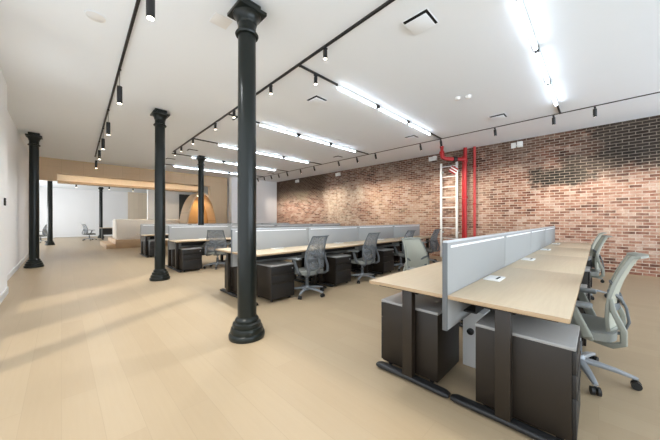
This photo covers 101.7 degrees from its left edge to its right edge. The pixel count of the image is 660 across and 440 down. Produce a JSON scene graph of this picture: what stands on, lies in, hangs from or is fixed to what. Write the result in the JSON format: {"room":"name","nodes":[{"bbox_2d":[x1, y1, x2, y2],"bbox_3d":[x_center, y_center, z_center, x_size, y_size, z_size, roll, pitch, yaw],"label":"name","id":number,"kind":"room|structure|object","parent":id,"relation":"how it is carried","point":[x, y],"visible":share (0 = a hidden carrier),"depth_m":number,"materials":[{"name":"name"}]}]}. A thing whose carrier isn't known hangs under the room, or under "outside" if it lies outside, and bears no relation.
{"room":"open-plan office","nodes":[
{"label":"open-plan office","id":0,"kind":"room"},
{"bbox_2d":[0,69,6,294],"bbox_3d":[-1.181,-0.515,0.113,12.230,3.490,0.220,0,0,45],"label":"wall","id":1,"kind":"structure","parent":0,"point":[3,86],"depth_m":4.22,"materials":[{"name":"white paint"}]},
{"bbox_2d":[0,286,8,303],"bbox_3d":[-5.058,1.175,4.156,1.030,0.110,0.014,0,0,45],"label":"baseboard","id":2,"kind":"structure","parent":1,"relation":"attached to","point":[5,292],"depth_m":4.20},
{"bbox_2d":[7,110,28,273],"bbox_3d":[-8.086,-0.515,6.820,7.020,3.490,0.220,0,0,45],"label":"wall","id":3,"kind":"structure","parent":0,"point":[17,153],"depth_m":6.62,"materials":[{"name":"white paint"}]},
{"bbox_2d":[7,253,28,280],"bbox_3d":[-8.003,1.175,6.903,7.020,0.110,0.014,0,0,45],"label":"baseboard","id":4,"kind":"structure","parent":3,"relation":"attached to","point":[23,260],"depth_m":6.51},
{"bbox_2d":[39,187,127,237],"bbox_3d":[-17.077,-0.515,21.249,0.200,3.490,12.300,0,0,45],"label":"wall","id":5,"kind":"structure","parent":0,"point":[72,208],"depth_m":19.75,"materials":[{"name":"white paint"}]},
{"bbox_2d":[58,174,194,185],"bbox_3d":[-8.940,-1.895,12.344,1.300,0.050,6.385,0,0,45],"label":"ceiling","id":6,"kind":"structure","parent":0,"point":[58,174],"depth_m":12.40,"materials":[{"name":"beige wood"}]},
{"bbox_2d":[39,157,226,222],"bbox_3d":[-8.127,-0.515,12.026,0.300,3.490,7.085,0,0,45],"label":"wall","id":7,"kind":"structure","parent":0,"point":[49,168],"depth_m":11.46,"materials":[{"name":"beige paint"}]},
{"bbox_2d":[128,192,146,218],"bbox_3d":[-15.786,-0.515,22.362,0.050,3.490,1.700,0,0,45],"label":"boards","id":8,"kind":"object","parent":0,"point":[137,202],"visible":0.36,"depth_m":22.20,"materials":[{"name":"beige wood"}]},
{"bbox_2d":[147,186,228,222],"bbox_3d":[-8.043,-0.515,16.847,0.200,3.490,5.750,0,0,45],"label":"wall","id":9,"kind":"structure","parent":0,"point":[171,197],"depth_m":15.52,"materials":[{"name":"white paint"}]},
{"bbox_2d":[179,194,189,218],"bbox_3d":[-8.569,-0.145,16.100,0.112,2.750,0.850,0,0,45],"label":"door","id":10,"kind":"structure","parent":9,"relation":"in","point":[182,197],"depth_m":15.88,"materials":[{"name":"black metal"}]},
{"bbox_2d":[229,177,276,222],"bbox_3d":[-4.278,-0.515,15.167,0.300,3.490,2.800,0,0,45],"label":"wall","id":11,"kind":"structure","parent":0,"point":[266,191],"depth_m":15.32,"materials":[{"name":"paint"}]},
{"bbox_2d":[0,0,659,192],"bbox_3d":[-5.657,-2.320,9.900,32.400,0.120,12.800,0,0,45],"label":"ceiling","id":12,"kind":"structure","parent":0,"point":[59,66],"depth_m":4.23,"materials":[{"name":"paint"}]},
{"bbox_2d":[84,10,106,23],"bbox_3d":[-2.602,-2.255,2.984,0.200,0.008,0.200,0,0,45],"label":"ceiling speaker","id":13,"kind":"object","parent":12,"relation":"attached to","point":[92,15],"visible":1,"depth_m":2.97,"materials":[{"name":"paint"}]},
{"bbox_2d":[94,0,140,156],"bbox_3d":[-4.066,-2.244,4.985,0.036,0.031,12.406,0,0,-43],"label":"track","id":14,"kind":"object","parent":12,"relation":"attached to","point":[137,3],"visible":1,"depth_m":3.64,"materials":[{"name":"black metal"}]},
{"bbox_2d":[106,109,109,134],"bbox_3d":[-4.477,-1.974,5.422,0.066,0.514,0.066,0,0,45],"label":"pendant light","id":15,"kind":"object","parent":14,"relation":"hanging from","point":[107,123],"visible":1,"depth_m":5.40,"materials":[{"name":"black metal"}]},
{"bbox_2d":[117,68,121,103],"bbox_3d":[-3.106,-1.974,3.965,0.066,0.514,0.066,0,0,45],"label":"pendant light","id":16,"kind":"object","parent":14,"relation":"hanging from","point":[119,88],"visible":1,"depth_m":3.95,"materials":[{"name":"black metal"}]},
{"bbox_2d":[146,0,154,20],"bbox_3d":[-1.530,-1.974,2.289,0.066,0.514,0.066,0,0,45],"label":"pendant light","id":17,"kind":"object","parent":14,"relation":"hanging from","point":[150,4],"visible":1,"depth_m":2.27,"materials":[{"name":"black metal"}]},
{"bbox_2d":[57,174,197,192],"bbox_3d":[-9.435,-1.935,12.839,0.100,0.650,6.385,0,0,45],"label":"trim","id":18,"kind":"structure","parent":12,"relation":"attached to","point":[59,177],"depth_m":12.39,"materials":[{"name":"beige wood"}]},
{"bbox_2d":[209,12,232,29],"bbox_3d":[-1.237,-2.255,3.048,0.190,0.008,0.190,0,0,45],"label":"access panel","id":19,"kind":"object","parent":12,"relation":"attached to","point":[217,19],"visible":1,"depth_m":3.05,"materials":[{"name":"white metal"}]},
{"bbox_2d":[260,123,296,135],"bbox_3d":[-1.244,-2.224,6.604,0.040,0.072,1.060,0,0,45],"label":"linear light","id":20,"kind":"object","parent":12,"relation":"attached to","point":[261,124],"visible":1,"depth_m":6.56,"materials":[{"name":"white plastic"}]},
{"bbox_2d":[173,0,394,151],"bbox_3d":[-1.234,-2.244,4.706,0.034,0.031,11.404,0,0,-44],"label":"track","id":21,"kind":"object","parent":12,"relation":"attached to","point":[388,2],"visible":1,"depth_m":3.58,"materials":[{"name":"black metal"}]},
{"bbox_2d":[300,135,328,144],"bbox_3d":[-0.403,-2.224,7.446,0.040,0.072,1.060,0,0,45],"label":"linear light","id":22,"kind":"object","parent":12,"relation":"attached to","point":[302,136],"visible":1,"depth_m":7.40,"materials":[{"name":"white plastic"}]},
{"bbox_2d":[306,95,327,105],"bbox_3d":[-0.247,-2.243,5.056,0.300,0.034,0.300,0,0,45],"label":"ceiling vent","id":23,"kind":"object","parent":12,"relation":"in","point":[317,100],"visible":1,"depth_m":5.03,"materials":[{"name":"metal"}]},
{"bbox_2d":[299,65,337,85],"bbox_3d":[-0.160,-2.244,4.181,0.794,0.031,0.032,0,0,-45],"label":"track","id":24,"kind":"object","parent":12,"relation":"attached to","point":[301,66],"visible":0.9,"depth_m":4.16,"materials":[{"name":"black metal"}]},
{"bbox_2d":[337,85,375,107],"bbox_3d":[0.509,-2.224,4.851,0.040,0.072,1.060,0,0,45],"label":"linear light","id":25,"kind":"object","parent":12,"relation":"attached to","point":[341,88],"visible":1,"depth_m":4.79,"materials":[{"name":"white plastic"}]},
{"bbox_2d":[379,106,406,122],"bbox_3d":[1.351,-2.224,5.692,0.040,0.072,1.060,0,0,45],"label":"linear light","id":26,"kind":"object","parent":12,"relation":"attached to","point":[382,109],"visible":0.94,"depth_m":5.65,"materials":[{"name":"white plastic"}]},
{"bbox_2d":[409,122,429,134],"bbox_3d":[2.192,-2.224,6.534,0.040,0.072,1.060,0,0,45],"label":"linear light","id":27,"kind":"object","parent":12,"relation":"attached to","point":[410,124],"visible":0.94,"depth_m":6.49,"materials":[{"name":"white plastic"}]},
{"bbox_2d":[402,8,438,35],"bbox_3d":[1.032,-2.243,3.069,0.300,0.034,0.300,0,0,45],"label":"ceiling vent","id":28,"kind":"object","parent":12,"relation":"in","point":[420,22],"visible":1,"depth_m":3.04,"materials":[{"name":"metal"}]},
{"bbox_2d":[256,92,659,178],"bbox_3d":[2.192,-2.250,8.344,17.900,0.019,0.020,0,0,45],"label":"track","id":29,"kind":"object","parent":12,"relation":"attached to","point":[656,92],"visible":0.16,"depth_m":6.33,"materials":[{"name":"black metal"}]},
{"bbox_2d":[489,113,507,120],"bbox_3d":[3.677,-2.243,5.869,0.300,0.034,0.300,0,0,45],"label":"ceiling vent","id":30,"kind":"object","parent":12,"relation":"in","point":[503,115],"visible":1,"depth_m":5.83,"materials":[{"name":"metal"}]},
{"bbox_2d":[516,0,537,49],"bbox_3d":[2.277,-2.224,3.083,0.040,0.072,1.060,0,0,45],"label":"linear light","id":31,"kind":"object","parent":12,"relation":"attached to","point":[520,4],"visible":1,"depth_m":2.99,"materials":[{"name":"white plastic"}]},
{"bbox_2d":[536,52,549,82],"bbox_3d":[3.118,-2.224,3.924,0.040,0.072,1.060,0,0,45],"label":"linear light","id":32,"kind":"object","parent":12,"relation":"attached to","point":[538,55],"visible":0.94,"depth_m":3.86,"materials":[{"name":"white plastic"}]},
{"bbox_2d":[548,84,557,105],"bbox_3d":[3.960,-2.224,4.766,0.040,0.072,1.060,0,0,45],"label":"linear light","id":33,"kind":"object","parent":12,"relation":"attached to","point":[550,87],"visible":0.89,"depth_m":4.72,"materials":[{"name":"white plastic"}]},
{"bbox_2d":[0,236,659,439],"bbox_3d":[-5.657,1.280,9.899,32.400,0.100,12.800,0,0,45],"label":"floor","id":34,"kind":"structure","parent":0,"point":[92,348],"depth_m":2.25,"materials":[{"name":"brown wood"}]},
{"bbox_2d":[23,132,43,267],"bbox_3d":[-7.711,-0.513,6.997,0.368,3.486,0.368,0,0,45],"label":"column","id":35,"kind":"structure","parent":34,"relation":"on","point":[34,261],"depth_m":6.93,"materials":[{"name":"metal"}]},
{"bbox_2d":[39,225,46,242],"bbox_3d":[-15.592,0.738,14.515,0.667,0.984,0.669,0,0,-28],"label":"office chair","id":36,"kind":"object","parent":34,"relation":"on","point":[44,231],"visible":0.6,"depth_m":14.44,"materials":[{"name":"grey plastic"}]},
{"bbox_2d":[44,181,54,244],"bbox_3d":[-13.718,-0.513,13.152,0.368,3.486,0.368,0,0,45],"label":"column","id":37,"kind":"structure","parent":34,"relation":"on","point":[49,241],"depth_m":13.08,"materials":[{"name":"metal"}]},
{"bbox_2d":[82,224,96,240],"bbox_3d":[-14.651,0.738,16.297,0.669,0.984,0.667,0,0,22],"label":"office chair","id":38,"kind":"object","parent":34,"relation":"on","point":[85,229],"visible":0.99,"depth_m":16.15,"materials":[{"name":"grey fabric"}]},
{"bbox_2d":[97,187,103,237],"bbox_3d":[-15.691,-0.513,18.392,0.368,3.486,0.368,0,0,45],"label":"column","id":39,"kind":"structure","parent":34,"relation":"on","point":[99,188],"depth_m":18.31,"materials":[{"name":"metal"}]},
{"bbox_2d":[101,227,112,239],"bbox_3d":[-13.789,0.860,17.607,0.800,0.740,2.000,0,0,45],"label":"desk","id":40,"kind":"object","parent":34,"relation":"on","point":[104,231],"visible":0.45,"depth_m":16.91,"materials":[{"name":"brown wood"}]},
{"bbox_2d":[100,237,167,248],"bbox_3d":[-9.016,1.050,13.753,2.700,0.360,4.000,0,0,45],"label":"platform","id":41,"kind":"object","parent":34,"relation":"on","point":[112,243],"visible":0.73,"depth_m":11.97,"materials":[{"name":"beige wood"}]},
{"bbox_2d":[113,219,179,239],"bbox_3d":[-8.754,0.420,13.308,1.300,0.900,3.040,0,0,45],"label":"banquette","id":42,"kind":"object","parent":41,"relation":"on","point":[123,229],"visible":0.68,"depth_m":12.18,"materials":[{"name":"white fabric"}]},
{"bbox_2d":[147,240,153,256],"bbox_3d":[-5.909,0.953,9.091,0.498,0.550,0.434,0,0,45],"label":"drawer pedestal","id":43,"kind":"object","parent":34,"relation":"on","point":[150,243],"visible":0.4,"depth_m":8.82,"materials":[{"name":"metal"}]},
{"bbox_2d":[142,234,167,256],"bbox_3d":[-5.665,0.859,9.447,0.612,0.727,1.546,0,0,45],"label":"desk","id":44,"kind":"object","parent":34,"relation":"on","point":[151,236],"visible":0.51,"depth_m":8.94,"materials":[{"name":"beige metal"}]},
{"bbox_2d":[140,224,189,240],"bbox_3d":[-5.887,0.434,9.666,0.035,0.592,1.552,0,0,45],"label":"privacy screen","id":45,"kind":"object","parent":44,"relation":"attached to","point":[144,228],"visible":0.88,"depth_m":9.27,"materials":[{"name":"grey fabric"}]},
{"bbox_2d":[190,223,228,224],"bbox_3d":[-4.788,0.434,10.764,0.035,0.592,1.545,0,0,45],"label":"privacy screen","id":46,"kind":"object","parent":44,"relation":"attached to","point":[204,223],"visible":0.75,"depth_m":10.86,"materials":[{"name":"grey fabric"}]},
{"bbox_2d":[149,108,169,280],"bbox_3d":[-3.514,-0.513,5.551,0.368,3.486,0.368,0,0,45],"label":"column","id":47,"kind":"structure","parent":34,"relation":"on","point":[160,273],"depth_m":5.47,"materials":[{"name":"metal"}]},
{"bbox_2d":[171,249,174,266],"bbox_3d":[-3.975,0.953,7.135,0.498,0.550,0.434,0,0,45],"label":"drawer pedestal","id":48,"kind":"object","parent":34,"relation":"on","point":[172,250],"visible":0.04,"depth_m":6.85,"materials":[{"name":"metal"}]},
{"bbox_2d":[179,246,201,271],"bbox_3d":[-3.455,0.953,6.595,0.498,0.550,0.434,0,0,45],"label":"drawer pedestal","id":49,"kind":"object","parent":34,"relation":"on","point":[190,258],"visible":0.92,"depth_m":6.40,"materials":[{"name":"metal"}]},
{"bbox_2d":[165,239,224,268],"bbox_3d":[-3.652,0.859,7.392,0.612,0.727,1.546,0,0,45],"label":"desk","id":50,"kind":"object","parent":34,"relation":"on","point":[169,251],"visible":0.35,"depth_m":6.88,"materials":[{"name":"black metal"}]},
{"bbox_2d":[179,193,216,223],"bbox_3d":[-6.258,-0.020,12.763,1.100,2.500,1.440,0,0,45],"label":"booth","id":51,"kind":"object","parent":34,"relation":"on","point":[189,213],"visible":0.44,"depth_m":12.89,"materials":[{"name":"brown wood"}]},
{"bbox_2d":[169,237,230,271],"bbox_3d":[-3.211,0.859,6.952,0.612,0.727,1.546,0,0,45],"label":"desk","id":52,"kind":"object","parent":34,"relation":"on","point":[184,242],"visible":0.64,"depth_m":6.48,"materials":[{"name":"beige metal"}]},
{"bbox_2d":[181,242,204,245],"bbox_3d":[-3.378,0.588,7.119,0.085,0.134,1.050,0,0,45],"label":"cable tray","id":53,"kind":"object","parent":52,"relation":"on","point":[201,243],"depth_m":6.89,"materials":[{"name":"black metal"}]},
{"bbox_2d":[168,225,229,249],"bbox_3d":[-3.433,0.434,7.170,0.035,0.592,1.552,0,0,45],"label":"privacy screen","id":54,"kind":"object","parent":52,"relation":"attached to","point":[177,232],"visible":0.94,"depth_m":6.97,"materials":[{"name":"grey fabric"}]},
{"bbox_2d":[195,155,206,254],"bbox_3d":[-4.561,-0.513,9.496,0.368,3.486,0.368,0,0,45],"label":"column","id":55,"kind":"structure","parent":34,"relation":"on","point":[201,159],"depth_m":9.42,"materials":[{"name":"metal"}]},
{"bbox_2d":[203,230,230,269],"bbox_3d":[-2.902,0.738,6.920,0.669,0.984,0.667,0,0,-16],"label":"office chair","id":56,"kind":"object","parent":34,"relation":"on","point":[217,239],"visible":0.86,"depth_m":6.73,"materials":[{"name":"grey fabric"}]},
{"bbox_2d":[224,259,236,292],"bbox_3d":[-1.528,0.953,4.689,0.498,0.550,0.434,0,0,45],"label":"drawer pedestal","id":57,"kind":"object","parent":34,"relation":"on","point":[233,269],"visible":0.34,"depth_m":4.46,"materials":[{"name":"metal"}]},
{"bbox_2d":[227,0,266,343],"bbox_3d":[-0.878,-0.513,2.841,0.368,3.486,0.368,0,0,45],"label":"column","id":58,"kind":"structure","parent":34,"relation":"on","point":[247,327],"depth_m":2.76,"materials":[{"name":"metal"}]},
{"bbox_2d":[216,248,304,296],"bbox_3d":[-1.205,0.859,4.946,0.612,0.727,1.546,0,0,45],"label":"desk","id":59,"kind":"object","parent":34,"relation":"on","point":[227,251],"visible":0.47,"depth_m":4.43,"materials":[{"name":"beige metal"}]},
{"bbox_2d":[256,260,293,301],"bbox_3d":[-0.885,0.953,4.272,0.498,0.550,0.434,0,0,45],"label":"drawer pedestal","id":60,"kind":"object","parent":34,"relation":"on","point":[274,278],"visible":0.94,"depth_m":4.10,"materials":[{"name":"metal"}]},
{"bbox_2d":[232,245,329,305],"bbox_3d":[-0.764,0.859,4.505,0.612,0.727,1.546,0,0,45],"label":"desk","id":61,"kind":"object","parent":34,"relation":"on","point":[261,254],"visible":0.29,"depth_m":4.51,"materials":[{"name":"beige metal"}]},
{"bbox_2d":[231,227,307,266],"bbox_3d":[-0.987,0.434,4.723,0.035,0.592,1.552,0,0,45],"label":"privacy screen","id":62,"kind":"object","parent":61,"relation":"attached to","point":[266,238],"visible":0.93,"depth_m":4.74,"materials":[{"name":"grey fabric"}]},
{"bbox_2d":[256,253,301,259],"bbox_3d":[-0.932,0.588,4.672,0.085,0.134,1.050,0,0,45],"label":"cable tray","id":63,"kind":"object","parent":61,"relation":"on","point":[294,254],"depth_m":4.65,"materials":[{"name":"black metal"}]},
{"bbox_2d":[287,235,328,299],"bbox_3d":[-0.349,0.738,4.433,0.667,0.984,0.669,0,0,34],"label":"office chair","id":64,"kind":"object","parent":34,"relation":"on","point":[315,254],"visible":0.93,"depth_m":4.27,"materials":[{"name":"silver metal"}]},
{"bbox_2d":[296,252,354,280],"bbox_3d":[-0.109,0.859,6.042,0.612,0.727,1.546,0,0,45],"label":"desk","id":65,"kind":"object","parent":34,"relation":"on","point":[301,262],"visible":0.13,"depth_m":5.54,"materials":[{"name":"black metal"}]},
{"bbox_2d":[318,253,350,285],"bbox_3d":[0.088,0.953,5.244,0.498,0.550,0.434,0,0,45],"label":"drawer pedestal","id":66,"kind":"object","parent":34,"relation":"on","point":[339,272],"visible":0.89,"depth_m":5.05,"materials":[{"name":"metal"}]},
{"bbox_2d":[311,241,379,286],"bbox_3d":[0.332,0.859,5.601,0.612,0.727,1.546,0,0,45],"label":"desk","id":67,"kind":"object","parent":34,"relation":"on","point":[346,245],"visible":0.51,"depth_m":5.43,"materials":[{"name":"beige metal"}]},
{"bbox_2d":[308,226,357,253],"bbox_3d":[0.112,0.434,5.822,0.035,0.592,1.545,0,0,45],"label":"privacy screen","id":68,"kind":"object","parent":67,"relation":"attached to","point":[336,233],"visible":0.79,"depth_m":5.83,"materials":[{"name":"grey fabric"}]},
{"bbox_2d":[325,247,354,251],"bbox_3d":[0.164,0.588,5.768,0.085,0.134,1.050,0,0,45],"label":"cable tray","id":69,"kind":"object","parent":67,"relation":"on","point":[348,248],"depth_m":5.76,"materials":[{"name":"black metal"}]},
{"bbox_2d":[347,250,363,268],"bbox_3d":[0.664,0.953,6.881,0.498,0.550,0.434,0,0,45],"label":"drawer pedestal","id":70,"kind":"object","parent":34,"relation":"on","point":[358,254],"visible":0.19,"depth_m":6.61,"materials":[{"name":"metal"}]},
{"bbox_2d":[347,232,380,283],"bbox_3d":[0.689,0.738,5.470,0.667,0.984,0.669,0,0,38],"label":"office chair","id":71,"kind":"object","parent":34,"relation":"on","point":[369,250],"visible":0.91,"depth_m":5.30,"materials":[{"name":"grey fabric"}]},
{"bbox_2d":[368,247,393,273],"bbox_3d":[1.184,0.953,6.340,0.498,0.550,0.434,0,0,45],"label":"drawer pedestal","id":72,"kind":"object","parent":34,"relation":"on","point":[386,264],"visible":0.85,"depth_m":6.13,"materials":[{"name":"metal"}]},
{"bbox_2d":[360,238,402,274],"bbox_3d":[1.428,0.859,6.697,0.612,0.727,1.546,0,0,45],"label":"desk","id":73,"kind":"object","parent":34,"relation":"on","point":[387,241],"visible":0.42,"depth_m":6.48,"materials":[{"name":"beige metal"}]},
{"bbox_2d":[358,225,392,250],"bbox_3d":[1.208,0.434,6.918,0.035,0.592,1.545,0,0,45],"label":"privacy screen","id":74,"kind":"object","parent":73,"relation":"attached to","point":[386,231],"visible":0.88,"depth_m":6.91,"materials":[{"name":"grey fabric"}]},
{"bbox_2d":[387,246,399,260],"bbox_3d":[1.760,0.953,7.977,0.498,0.550,0.434,0,0,45],"label":"drawer pedestal","id":75,"kind":"object","parent":34,"relation":"on","point":[396,258],"visible":0.08,"depth_m":7.80,"materials":[{"name":"metal"}]},
{"bbox_2d":[389,230,415,270],"bbox_3d":[1.798,0.738,6.693,0.667,0.984,0.669,0,0,40],"label":"office chair","id":76,"kind":"object","parent":34,"relation":"on","point":[409,233],"visible":0.49,"depth_m":6.47,"materials":[{"name":"grey fabric"}]},
{"bbox_2d":[400,237,428,270],"bbox_3d":[1.262,0.738,3.495,0.669,0.984,0.667,0,0,-39],"label":"office chair","id":77,"kind":"object","parent":34,"relation":"on","point":[416,256],"visible":0.31,"depth_m":3.68,"materials":[{"name":"beige fabric"}]},
{"bbox_2d":[369,261,462,397],"bbox_3d":[1.086,0.859,2.542,0.612,0.727,1.546,0,0,45],"label":"desk","id":78,"kind":"object","parent":34,"relation":"on","point":[426,280],"visible":0.5,"depth_m":2.05,"materials":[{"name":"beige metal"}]},
{"bbox_2d":[396,236,438,263],"bbox_3d":[2.524,0.859,7.793,0.612,0.727,1.546,0,0,45],"label":"desk","id":79,"kind":"object","parent":34,"relation":"on","point":[420,237],"visible":0.39,"depth_m":8.06,"materials":[{"name":"beige wood"}]},
{"bbox_2d":[393,224,419,244],"bbox_3d":[2.304,0.434,8.014,0.035,0.592,1.545,0,0,45],"label":"privacy screen","id":80,"kind":"object","parent":79,"relation":"attached to","point":[398,230],"visible":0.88,"depth_m":7.83,"materials":[{"name":"grey fabric"}]},
{"bbox_2d":[381,292,458,382],"bbox_3d":[0.763,0.953,2.285,0.498,0.550,0.434,0,0,45],"label":"drawer pedestal","id":81,"kind":"object","parent":34,"relation":"on","point":[436,349],"visible":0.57,"depth_m":2.09,"materials":[{"name":"metal"}]},
{"bbox_2d":[422,229,440,262],"bbox_3d":[2.775,0.738,7.556,0.667,0.984,0.669,0,0,38],"label":"office chair","id":82,"kind":"object","parent":34,"relation":"on","point":[434,244],"visible":0.73,"depth_m":7.36,"materials":[{"name":"grey fabric"}]},
{"bbox_2d":[439,146,467,237],"bbox_3d":[3.837,-0.515,8.338,0.948,3.490,0.204,0,0,-13],"label":"pipe","id":83,"kind":"object","parent":34,"relation":"on","point":[463,159],"visible":0.84,"depth_m":8.35,"materials":[{"name":"red metal"}]},
{"bbox_2d":[463,308,489,367],"bbox_3d":[1.240,0.995,2.279,0.170,0.470,0.184,0,0,45],"label":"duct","id":84,"kind":"object","parent":34,"relation":"on","point":[469,328],"visible":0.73,"depth_m":2.25,"materials":[{"name":"metal"}]},
{"bbox_2d":[448,267,582,439],"bbox_3d":[1.527,0.859,2.101,0.612,0.727,1.546,0,0,45],"label":"desk","id":85,"kind":"object","parent":34,"relation":"on","point":[540,294],"visible":0.88,"depth_m":1.66,"materials":[{"name":"brown wood"}]},
{"bbox_2d":[442,233,504,330],"bbox_3d":[1.304,0.434,2.319,0.035,0.592,1.552,0,0,45],"label":"privacy screen","id":86,"kind":"object","parent":85,"relation":"attached to","point":[465,261],"visible":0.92,"depth_m":1.99,"materials":[{"name":"grey fabric"}]},
{"bbox_2d":[464,305,483,313],"bbox_3d":[1.359,0.588,2.268,0.085,0.134,1.050,0,0,45],"label":"cable tray","id":87,"kind":"object","parent":85,"relation":"on","point":[473,309],"depth_m":1.92,"materials":[{"name":"black metal"}]},
{"bbox_2d":[483,275,505,281],"bbox_3d":[1.381,0.488,2.254,0.120,0.014,0.200,0,0,45],"label":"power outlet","id":88,"kind":"object","parent":85,"relation":"on","point":[490,277],"visible":1,"depth_m":2.22,"materials":[{"name":"white plastic"}]},
{"bbox_2d":[475,309,580,439],"bbox_3d":[1.283,0.953,1.744,0.498,0.550,0.434,0,0,45],"label":"drawer pedestal","id":89,"kind":"object","parent":34,"relation":"on","point":[546,373],"visible":0.92,"depth_m":1.55,"materials":[{"name":"metal"}]},
{"bbox_2d":[506,254,587,274],"bbox_3d":[2.623,0.859,3.197,0.612,0.727,1.546,0,0,45],"label":"desk","id":90,"kind":"object","parent":34,"relation":"on","point":[554,263],"visible":0.39,"depth_m":3.06,"materials":[{"name":"beige wood"}]},
{"bbox_2d":[532,246,589,257],"bbox_3d":[3.719,0.859,4.293,0.612,0.727,1.546,0,0,45],"label":"desk","id":91,"kind":"object","parent":34,"relation":"on","point":[559,251],"visible":0.29,"depth_m":4.22,"materials":[{"name":"beige wood"}]},
{"bbox_2d":[548,242,591,248],"bbox_3d":[4.815,0.859,5.389,0.612,0.727,1.546,0,0,45],"label":"desk","id":92,"kind":"object","parent":34,"relation":"on","point":[562,244],"visible":0.3,"depth_m":5.21,"materials":[{"name":"beige wood"}]},
{"bbox_2d":[577,284,586,345],"bbox_3d":[2.379,0.953,2.840,0.498,0.550,0.434,0,0,45],"label":"drawer pedestal","id":93,"kind":"object","parent":34,"relation":"on","point":[581,310],"visible":0.16,"depth_m":2.54,"materials":[{"name":"metal"}]},
{"bbox_2d":[581,266,590,301],"bbox_3d":[3.475,0.953,3.936,0.498,0.550,0.434,0,0,45],"label":"drawer pedestal","id":94,"kind":"object","parent":34,"relation":"on","point":[586,279],"visible":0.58,"depth_m":3.63,"materials":[{"name":"metal"}]},
{"bbox_2d":[586,256,591,286],"bbox_3d":[4.571,0.953,5.032,0.498,0.550,0.434,0,0,45],"label":"drawer pedestal","id":95,"kind":"object","parent":34,"relation":"on","point":[589,263],"visible":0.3,"depth_m":4.74,"materials":[{"name":"metal"}]},
{"bbox_2d":[590,232,606,282],"bbox_3d":[5.147,0.738,5.459,0.669,0.984,0.667,0,0,-44],"label":"office chair","id":96,"kind":"object","parent":34,"relation":"on","point":[599,235],"visible":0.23,"depth_m":5.20,"materials":[{"name":"beige fabric"}]},
{"bbox_2d":[587,235,611,299],"bbox_3d":[4.154,0.738,4.410,0.667,0.984,0.669,0,0,37],"label":"office chair","id":97,"kind":"object","parent":34,"relation":"on","point":[596,256],"visible":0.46,"depth_m":4.18,"materials":[{"name":"beige fabric"}]},
{"bbox_2d":[570,252,648,396],"bbox_3d":[2.030,0.738,2.144,0.667,0.984,0.669,0,0,44],"label":"office chair","id":98,"kind":"object","parent":34,"relation":"on","point":[599,330],"visible":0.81,"depth_m":1.93,"materials":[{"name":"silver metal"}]},
{"bbox_3d":[2.182,0.859,3.637,0.612,0.727,1.546,0,0,45],"label":"desk","id":99,"kind":"object","parent":34,"relation":"on","visible":0},
{"bbox_2d":[505,229,530,266],"bbox_3d":[2.403,0.434,3.417,0.035,0.592,1.545,0,0,45],"label":"privacy screen","id":100,"kind":"object","parent":99,"relation":"attached to","point":[517,243],"visible":0.62,"depth_m":3.26,"materials":[{"name":"grey fabric"}]},
{"bbox_3d":[3.278,0.859,4.733,0.612,0.727,1.546,0,0,45],"label":"desk","id":101,"kind":"object","parent":34,"relation":"on","visible":0},
{"bbox_2d":[531,227,545,253],"bbox_3d":[3.499,0.434,4.513,0.035,0.592,1.545,0,0,45],"label":"privacy screen","id":102,"kind":"object","parent":101,"relation":"attached to","point":[538,235],"visible":0.59,"depth_m":4.43,"materials":[{"name":"grey fabric"}]},
{"bbox_3d":[4.374,0.859,5.829,0.612,0.727,1.546,0,0,45],"label":"desk","id":103,"kind":"object","parent":34,"relation":"on","visible":0},
{"bbox_2d":[546,226,554,245],"bbox_3d":[4.595,0.434,5.609,0.035,0.592,1.545,0,0,45],"label":"privacy screen","id":104,"kind":"object","parent":103,"relation":"attached to","point":[550,231],"visible":0.62,"depth_m":5.56,"materials":[{"name":"grey fabric"}]},
{"bbox_3d":[-2.115,0.859,8.047,0.612,0.727,1.546,0,0,45],"label":"desk","id":105,"kind":"object","parent":34,"relation":"on","visible":0},
{"bbox_2d":[230,224,275,236],"bbox_3d":[-2.335,0.434,8.268,0.035,0.592,1.545,0,0,45],"label":"privacy screen","id":106,"kind":"object","parent":105,"relation":"attached to","point":[257,225],"visible":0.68,"depth_m":8.43,"materials":[{"name":"grey fabric"}]},
{"bbox_3d":[-1.019,0.859,9.143,0.612,0.727,1.546,0,0,45],"label":"desk","id":107,"kind":"object","parent":34,"relation":"on","visible":0},
{"bbox_2d":[276,224,310,227],"bbox_3d":[-1.239,0.434,9.364,0.035,0.592,1.545,0,0,45],"label":"privacy screen","id":108,"kind":"object","parent":107,"relation":"attached to","point":[277,225],"visible":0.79,"depth_m":9.26,"materials":[{"name":"grey fabric"}]},
{"bbox_3d":[0.077,0.859,10.240,0.612,0.727,1.546,0,0,45],"label":"desk","id":109,"kind":"object","parent":34,"relation":"on","visible":0},
{"bbox_2d":[311,223,339,226],"bbox_3d":[-0.143,0.434,10.460,0.035,0.592,1.545,0,0,45],"label":"privacy screen","id":110,"kind":"object","parent":109,"relation":"attached to","point":[329,224],"visible":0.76,"depth_m":10.41,"materials":[{"name":"grey fabric"}]},
{"bbox_2d":[277,115,659,276],"bbox_3d":[3.394,-0.515,9.687,18.900,3.490,0.300,0,0,45],"label":"wall","id":111,"kind":"structure","parent":0,"point":[584,183],"depth_m":7.38,"materials":[{"name":"brick"}]},
{"bbox_2d":[440,161,458,256],"bbox_3d":[3.927,-0.320,8.806,0.560,3.100,0.192,0,0,45],"label":"ladder","id":112,"kind":"object","parent":111,"relation":"attached to","point":[456,165],"visible":0.8,"depth_m":8.80,"materials":[{"name":"white metal"}]},
{"bbox_2d":[473,146,475,236],"bbox_3d":[4.472,-0.515,8.290,0.104,3.490,0.152,0,0,45],"label":"drain pipe","id":113,"kind":"object","parent":111,"relation":"attached to","point":[474,147],"visible":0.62,"depth_m":8.24,"materials":[{"name":"red metal"}]},
{"bbox_2d":[511,141,522,148],"bbox_3d":[5.254,-2.115,7.552,0.270,0.150,0.090,0,0,45],"label":"wall box","id":114,"kind":"object","parent":111,"relation":"attached to","point":[520,143],"visible":1,"depth_m":7.50,"materials":[{"name":"white plastic"}]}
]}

